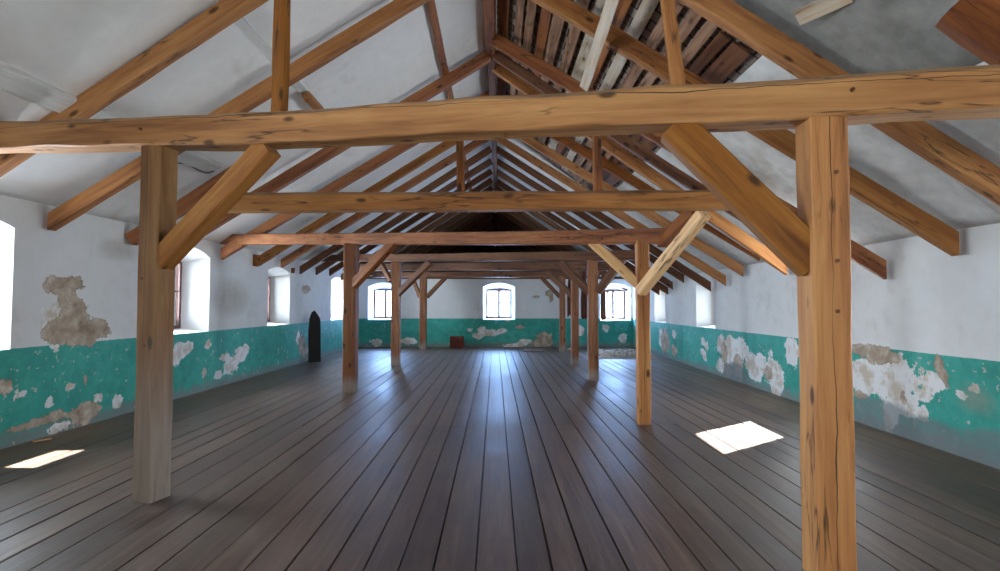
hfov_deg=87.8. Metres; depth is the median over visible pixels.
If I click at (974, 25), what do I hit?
rafter
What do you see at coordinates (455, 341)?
wooden crate
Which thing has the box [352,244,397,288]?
knee brace
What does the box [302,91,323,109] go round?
purlin
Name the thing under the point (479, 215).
rafter
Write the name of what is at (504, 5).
board
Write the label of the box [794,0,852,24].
board
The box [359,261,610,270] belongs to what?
tie beam
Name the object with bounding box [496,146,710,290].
rafter
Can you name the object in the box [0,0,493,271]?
ceiling
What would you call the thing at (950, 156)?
rafter
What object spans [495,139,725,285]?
rafter
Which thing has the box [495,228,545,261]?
rafter
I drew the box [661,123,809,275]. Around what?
knee brace
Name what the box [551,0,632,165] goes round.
board
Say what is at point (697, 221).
knee brace
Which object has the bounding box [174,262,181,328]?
window
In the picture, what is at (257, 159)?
knee brace
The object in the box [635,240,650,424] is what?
timber post
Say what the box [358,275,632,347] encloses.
wall
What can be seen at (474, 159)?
rafter
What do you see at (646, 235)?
tie beam
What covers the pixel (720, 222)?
rafter
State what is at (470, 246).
rafter
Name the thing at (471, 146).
rafter
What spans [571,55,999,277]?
ceiling
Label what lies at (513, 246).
rafter
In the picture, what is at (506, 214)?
rafter
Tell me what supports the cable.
hanging from the purlin at (13, 80)
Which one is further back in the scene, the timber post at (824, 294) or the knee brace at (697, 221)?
the knee brace at (697, 221)
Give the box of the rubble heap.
[586,348,659,358]
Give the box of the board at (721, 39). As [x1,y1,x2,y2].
[589,31,730,190]
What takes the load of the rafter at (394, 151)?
attached to the ridge beam at (492, 65)
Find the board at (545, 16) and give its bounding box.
[522,7,551,143]
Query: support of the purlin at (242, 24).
attached to the ceiling at (71, 46)
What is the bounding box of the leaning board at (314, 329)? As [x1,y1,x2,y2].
[308,310,320,361]
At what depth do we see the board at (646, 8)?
6.38 m
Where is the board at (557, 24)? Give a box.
[533,14,564,138]
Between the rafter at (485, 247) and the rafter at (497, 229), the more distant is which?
the rafter at (485, 247)
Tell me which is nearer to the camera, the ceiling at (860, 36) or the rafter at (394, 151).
the ceiling at (860, 36)
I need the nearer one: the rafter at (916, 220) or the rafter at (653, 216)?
the rafter at (916, 220)
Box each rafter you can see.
[0,0,268,176]
[47,0,429,230]
[205,51,490,235]
[220,91,488,259]
[258,141,455,265]
[281,140,488,267]
[300,146,491,273]
[316,158,492,274]
[329,169,492,275]
[341,178,492,280]
[371,212,469,274]
[380,212,479,271]
[390,212,487,271]
[391,186,492,253]
[401,212,493,271]
[406,215,493,271]
[413,220,493,271]
[426,227,493,271]
[431,231,493,271]
[433,223,493,262]
[436,245,478,271]
[440,245,482,271]
[444,245,486,271]
[448,245,489,271]
[452,245,492,271]
[491,33,886,279]
[492,50,740,221]
[492,63,787,274]
[493,179,667,294]
[493,187,659,294]
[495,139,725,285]
[495,158,683,282]
[495,169,672,289]
[495,212,608,293]
[495,216,558,261]
[495,220,555,261]
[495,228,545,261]
[496,95,759,260]
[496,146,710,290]
[496,224,550,261]
[497,231,540,261]
[500,212,561,251]
[506,245,532,261]
[508,212,600,274]
[510,245,536,261]
[516,212,627,291]
[518,137,743,276]
[531,0,959,255]
[676,0,999,205]
[935,0,999,64]
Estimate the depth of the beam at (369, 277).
20.02 m
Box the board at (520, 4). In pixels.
[510,0,525,94]
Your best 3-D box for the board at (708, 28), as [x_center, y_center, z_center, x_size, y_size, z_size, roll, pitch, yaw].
[2.132,-2.573,9.132,0.121,0.161,7.830,0,-2,-1]
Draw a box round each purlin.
[0,61,221,173]
[213,0,312,94]
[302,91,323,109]
[426,0,471,190]
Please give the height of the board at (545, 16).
0.142 m
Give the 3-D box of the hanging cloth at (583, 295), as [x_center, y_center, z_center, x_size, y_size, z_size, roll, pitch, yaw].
[2.278,0.225,14.043,0.185,1.398,0.112,-1,-2,15]
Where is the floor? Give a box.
[0,347,999,570]
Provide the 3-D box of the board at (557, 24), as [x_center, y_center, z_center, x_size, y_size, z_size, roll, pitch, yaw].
[0.785,-3.606,8.968,0.164,0.151,7.696,0,-2,-1]
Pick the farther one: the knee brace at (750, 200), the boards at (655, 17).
the boards at (655, 17)
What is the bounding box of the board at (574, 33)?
[538,0,590,153]
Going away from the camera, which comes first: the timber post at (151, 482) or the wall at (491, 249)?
the timber post at (151, 482)
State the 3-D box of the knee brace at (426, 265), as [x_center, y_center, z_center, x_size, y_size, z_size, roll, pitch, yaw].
[-2.267,-0.189,13.658,1.157,0.934,0.141,-1,-2,30]
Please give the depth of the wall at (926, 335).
6.41 m
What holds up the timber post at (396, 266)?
on the floor
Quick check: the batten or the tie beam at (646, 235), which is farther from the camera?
the tie beam at (646, 235)
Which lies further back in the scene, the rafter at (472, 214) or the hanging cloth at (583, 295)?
the rafter at (472, 214)
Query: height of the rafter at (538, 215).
4.112 m
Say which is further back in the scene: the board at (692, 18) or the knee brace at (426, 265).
the knee brace at (426, 265)
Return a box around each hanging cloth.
[567,277,570,316]
[581,271,586,319]
[600,271,605,320]
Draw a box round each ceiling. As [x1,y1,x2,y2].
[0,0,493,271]
[304,250,339,259]
[497,138,589,229]
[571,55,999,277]
[733,0,983,74]
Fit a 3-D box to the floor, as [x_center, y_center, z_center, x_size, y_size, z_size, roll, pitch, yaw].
[-0.072,1.895,7.484,12.400,0.034,26.300,0,-2,-1]
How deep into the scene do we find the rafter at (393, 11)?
6.33 m
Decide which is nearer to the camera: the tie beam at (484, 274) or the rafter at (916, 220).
the rafter at (916, 220)
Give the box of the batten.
[33,437,50,441]
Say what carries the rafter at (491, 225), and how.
attached to the ridge beam at (492, 65)
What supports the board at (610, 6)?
attached to the rafter at (916, 220)
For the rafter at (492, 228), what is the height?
3.489 m
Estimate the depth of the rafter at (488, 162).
15.38 m
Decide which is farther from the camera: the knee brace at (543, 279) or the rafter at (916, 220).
the knee brace at (543, 279)
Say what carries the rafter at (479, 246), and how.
attached to the ridge beam at (492, 65)
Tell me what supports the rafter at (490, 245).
attached to the ridge beam at (492, 65)
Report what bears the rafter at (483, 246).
attached to the ridge beam at (492, 65)
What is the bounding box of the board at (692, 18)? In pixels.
[575,10,701,183]
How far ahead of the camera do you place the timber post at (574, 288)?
13.94 m
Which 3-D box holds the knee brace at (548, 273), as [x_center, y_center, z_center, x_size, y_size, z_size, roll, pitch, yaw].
[1.655,-0.033,14.274,0.888,0.814,0.153,-1,-2,28]
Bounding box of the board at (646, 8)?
[561,0,658,171]
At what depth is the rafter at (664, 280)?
15.81 m
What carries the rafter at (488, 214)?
attached to the ridge beam at (492, 65)
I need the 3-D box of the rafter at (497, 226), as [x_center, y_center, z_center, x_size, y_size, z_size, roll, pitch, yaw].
[2.449,-1.419,27.898,5.444,3.889,0.124,0,-2,-1]
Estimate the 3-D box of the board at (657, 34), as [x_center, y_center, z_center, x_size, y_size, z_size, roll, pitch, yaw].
[1.807,-2.828,9.077,0.138,0.164,7.345,0,-2,-1]
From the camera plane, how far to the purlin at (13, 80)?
4.87 m
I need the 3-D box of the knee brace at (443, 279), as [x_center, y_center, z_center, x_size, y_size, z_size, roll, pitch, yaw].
[-2.311,0.056,18.915,0.821,0.822,0.142,0,-2,11]
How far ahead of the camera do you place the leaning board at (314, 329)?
14.56 m
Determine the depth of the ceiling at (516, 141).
15.27 m
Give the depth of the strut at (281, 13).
4.11 m
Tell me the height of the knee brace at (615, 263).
0.768 m
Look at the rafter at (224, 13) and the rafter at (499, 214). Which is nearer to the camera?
the rafter at (224, 13)
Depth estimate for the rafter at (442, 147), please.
11.79 m
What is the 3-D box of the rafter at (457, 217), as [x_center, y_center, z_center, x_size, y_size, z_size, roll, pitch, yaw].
[-2.833,-1.901,20.360,5.182,3.490,0.125,0,-2,-1]
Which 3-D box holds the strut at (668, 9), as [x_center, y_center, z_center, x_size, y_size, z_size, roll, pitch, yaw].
[1.058,-2.249,3.433,0.298,2.056,0.086,-1,-2,15]
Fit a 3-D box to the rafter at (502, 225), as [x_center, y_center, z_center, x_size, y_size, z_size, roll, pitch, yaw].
[2.445,-1.465,26.648,5.410,3.886,0.125,0,-2,-1]
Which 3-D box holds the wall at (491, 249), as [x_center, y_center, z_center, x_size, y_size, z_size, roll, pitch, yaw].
[-0.216,-1.569,38.185,11.500,4.000,0.200,0,-2,-1]
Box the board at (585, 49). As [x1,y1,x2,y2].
[548,0,605,159]
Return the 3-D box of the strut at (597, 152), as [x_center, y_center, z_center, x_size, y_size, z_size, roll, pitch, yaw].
[1.045,-1.392,5.596,0.090,0.799,0.093,-1,-2,-1]
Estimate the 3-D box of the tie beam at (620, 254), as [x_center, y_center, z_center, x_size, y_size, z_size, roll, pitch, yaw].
[-1.268,-0.724,13.106,9.585,0.569,0.197,-1,-2,30]
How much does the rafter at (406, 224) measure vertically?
3.489 m
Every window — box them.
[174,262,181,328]
[267,277,270,321]
[374,288,390,317]
[486,288,511,317]
[605,289,624,318]
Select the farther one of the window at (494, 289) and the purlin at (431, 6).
the window at (494, 289)
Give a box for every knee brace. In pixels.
[158,144,280,269]
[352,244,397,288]
[379,262,390,281]
[398,261,432,295]
[413,282,419,297]
[426,277,447,297]
[540,277,559,297]
[545,270,570,297]
[557,260,587,294]
[588,244,635,288]
[595,260,626,293]
[635,211,710,294]
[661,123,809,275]
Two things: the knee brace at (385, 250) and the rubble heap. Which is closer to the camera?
the knee brace at (385, 250)
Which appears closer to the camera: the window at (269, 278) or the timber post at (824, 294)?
the timber post at (824, 294)
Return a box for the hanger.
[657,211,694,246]
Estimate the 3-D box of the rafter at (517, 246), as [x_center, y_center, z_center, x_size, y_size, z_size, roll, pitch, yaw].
[2.458,-1.327,30.396,5.507,3.889,0.123,0,-2,-1]
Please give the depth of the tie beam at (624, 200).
5.49 m
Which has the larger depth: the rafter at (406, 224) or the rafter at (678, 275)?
the rafter at (406, 224)
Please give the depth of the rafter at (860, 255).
7.97 m
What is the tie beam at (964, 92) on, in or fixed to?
on the timber post at (151, 482)
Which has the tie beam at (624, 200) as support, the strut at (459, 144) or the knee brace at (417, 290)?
the strut at (459, 144)
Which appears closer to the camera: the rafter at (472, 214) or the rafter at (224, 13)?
the rafter at (224, 13)
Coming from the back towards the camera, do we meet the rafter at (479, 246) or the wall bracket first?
the rafter at (479, 246)
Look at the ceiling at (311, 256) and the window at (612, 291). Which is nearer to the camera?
the ceiling at (311, 256)
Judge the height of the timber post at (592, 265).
2.575 m
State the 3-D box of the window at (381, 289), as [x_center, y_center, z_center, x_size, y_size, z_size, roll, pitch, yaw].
[-4.484,0.687,20.423,0.948,1.200,0.067,0,-2,-1]
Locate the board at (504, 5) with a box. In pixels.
[498,0,509,95]
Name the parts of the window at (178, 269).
pane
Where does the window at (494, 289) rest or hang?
in the wall at (457, 307)
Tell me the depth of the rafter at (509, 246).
32.86 m
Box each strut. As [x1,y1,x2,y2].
[271,0,290,111]
[456,141,464,191]
[592,136,602,190]
[660,0,685,84]
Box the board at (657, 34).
[570,0,682,176]
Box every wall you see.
[0,195,342,448]
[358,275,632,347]
[455,245,519,271]
[632,223,999,469]
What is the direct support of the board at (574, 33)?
attached to the rafter at (571, 144)
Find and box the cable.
[178,162,213,172]
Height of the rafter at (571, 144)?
3.578 m
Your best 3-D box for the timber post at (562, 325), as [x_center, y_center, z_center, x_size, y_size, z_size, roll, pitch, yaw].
[2.153,0.975,17.962,0.205,2.610,0.206,0,-2,2]
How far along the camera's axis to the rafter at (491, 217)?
25.35 m
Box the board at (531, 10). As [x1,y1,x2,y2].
[518,0,537,94]
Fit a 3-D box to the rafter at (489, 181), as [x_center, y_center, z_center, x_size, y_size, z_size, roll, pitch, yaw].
[-2.809,-1.948,17.835,5.144,3.577,0.126,0,-2,-3]
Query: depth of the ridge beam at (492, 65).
13.51 m
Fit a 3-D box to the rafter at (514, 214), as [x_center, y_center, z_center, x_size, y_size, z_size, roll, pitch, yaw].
[2.429,-1.655,21.651,5.282,3.886,0.123,0,-2,-1]
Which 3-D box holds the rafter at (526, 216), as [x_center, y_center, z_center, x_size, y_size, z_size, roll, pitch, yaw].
[2.424,-1.700,20.402,5.249,3.887,0.126,0,-2,-1]
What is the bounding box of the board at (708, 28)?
[581,20,717,187]
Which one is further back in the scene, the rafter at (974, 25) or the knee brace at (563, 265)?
the knee brace at (563, 265)
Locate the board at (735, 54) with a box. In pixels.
[605,40,751,185]
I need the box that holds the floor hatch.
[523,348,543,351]
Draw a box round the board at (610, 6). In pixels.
[580,0,618,90]
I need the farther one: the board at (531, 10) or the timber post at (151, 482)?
the board at (531, 10)
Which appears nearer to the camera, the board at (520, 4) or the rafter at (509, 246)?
the board at (520, 4)
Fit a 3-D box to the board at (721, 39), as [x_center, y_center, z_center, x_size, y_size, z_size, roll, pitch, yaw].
[2.284,-2.471,9.067,0.129,0.166,7.434,0,-2,-1]
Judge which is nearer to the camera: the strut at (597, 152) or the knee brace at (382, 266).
the strut at (597, 152)
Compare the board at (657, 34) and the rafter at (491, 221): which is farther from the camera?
the rafter at (491, 221)
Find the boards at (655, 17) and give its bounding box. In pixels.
[496,0,761,190]
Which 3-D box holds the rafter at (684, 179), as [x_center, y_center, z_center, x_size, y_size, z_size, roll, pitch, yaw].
[2.347,-2.110,8.348,5.100,3.946,0.107,-1,-2,14]
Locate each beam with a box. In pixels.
[0,64,999,153]
[220,228,665,244]
[228,190,729,212]
[321,250,634,261]
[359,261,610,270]
[367,276,623,278]
[373,271,599,277]
[483,0,495,57]
[488,58,497,246]
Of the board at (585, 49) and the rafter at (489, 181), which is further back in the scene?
the rafter at (489, 181)
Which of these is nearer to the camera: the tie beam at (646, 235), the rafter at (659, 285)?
the tie beam at (646, 235)
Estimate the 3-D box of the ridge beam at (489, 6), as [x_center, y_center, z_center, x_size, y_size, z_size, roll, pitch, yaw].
[-0.148,-4.141,6.734,0.185,0.205,4.750,0,-2,0]
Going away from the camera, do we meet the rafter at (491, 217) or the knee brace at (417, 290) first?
the knee brace at (417, 290)
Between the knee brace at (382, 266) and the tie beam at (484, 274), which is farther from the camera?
the tie beam at (484, 274)
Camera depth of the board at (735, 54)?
5.81 m
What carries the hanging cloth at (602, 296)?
hanging from the tie beam at (575, 265)
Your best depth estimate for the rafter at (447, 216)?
19.02 m
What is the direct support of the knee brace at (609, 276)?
attached to the timber post at (592, 265)
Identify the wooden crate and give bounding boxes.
[450,336,463,347]
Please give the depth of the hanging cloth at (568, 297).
14.24 m
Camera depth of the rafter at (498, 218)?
25.37 m
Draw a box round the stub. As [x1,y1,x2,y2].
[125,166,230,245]
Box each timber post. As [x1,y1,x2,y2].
[132,145,177,503]
[342,243,358,392]
[391,262,400,365]
[419,277,426,348]
[559,276,565,351]
[570,270,578,364]
[587,260,598,380]
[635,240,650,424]
[795,116,856,570]
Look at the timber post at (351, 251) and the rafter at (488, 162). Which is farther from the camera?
the rafter at (488, 162)
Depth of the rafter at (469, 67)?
8.80 m
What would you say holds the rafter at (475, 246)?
attached to the ridge beam at (492, 65)
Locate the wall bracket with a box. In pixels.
[253,254,258,266]
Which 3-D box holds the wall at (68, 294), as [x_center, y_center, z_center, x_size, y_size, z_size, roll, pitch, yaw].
[-5.803,0.464,7.436,0.550,3.070,25.002,0,-2,0]
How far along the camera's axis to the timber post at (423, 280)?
18.88 m

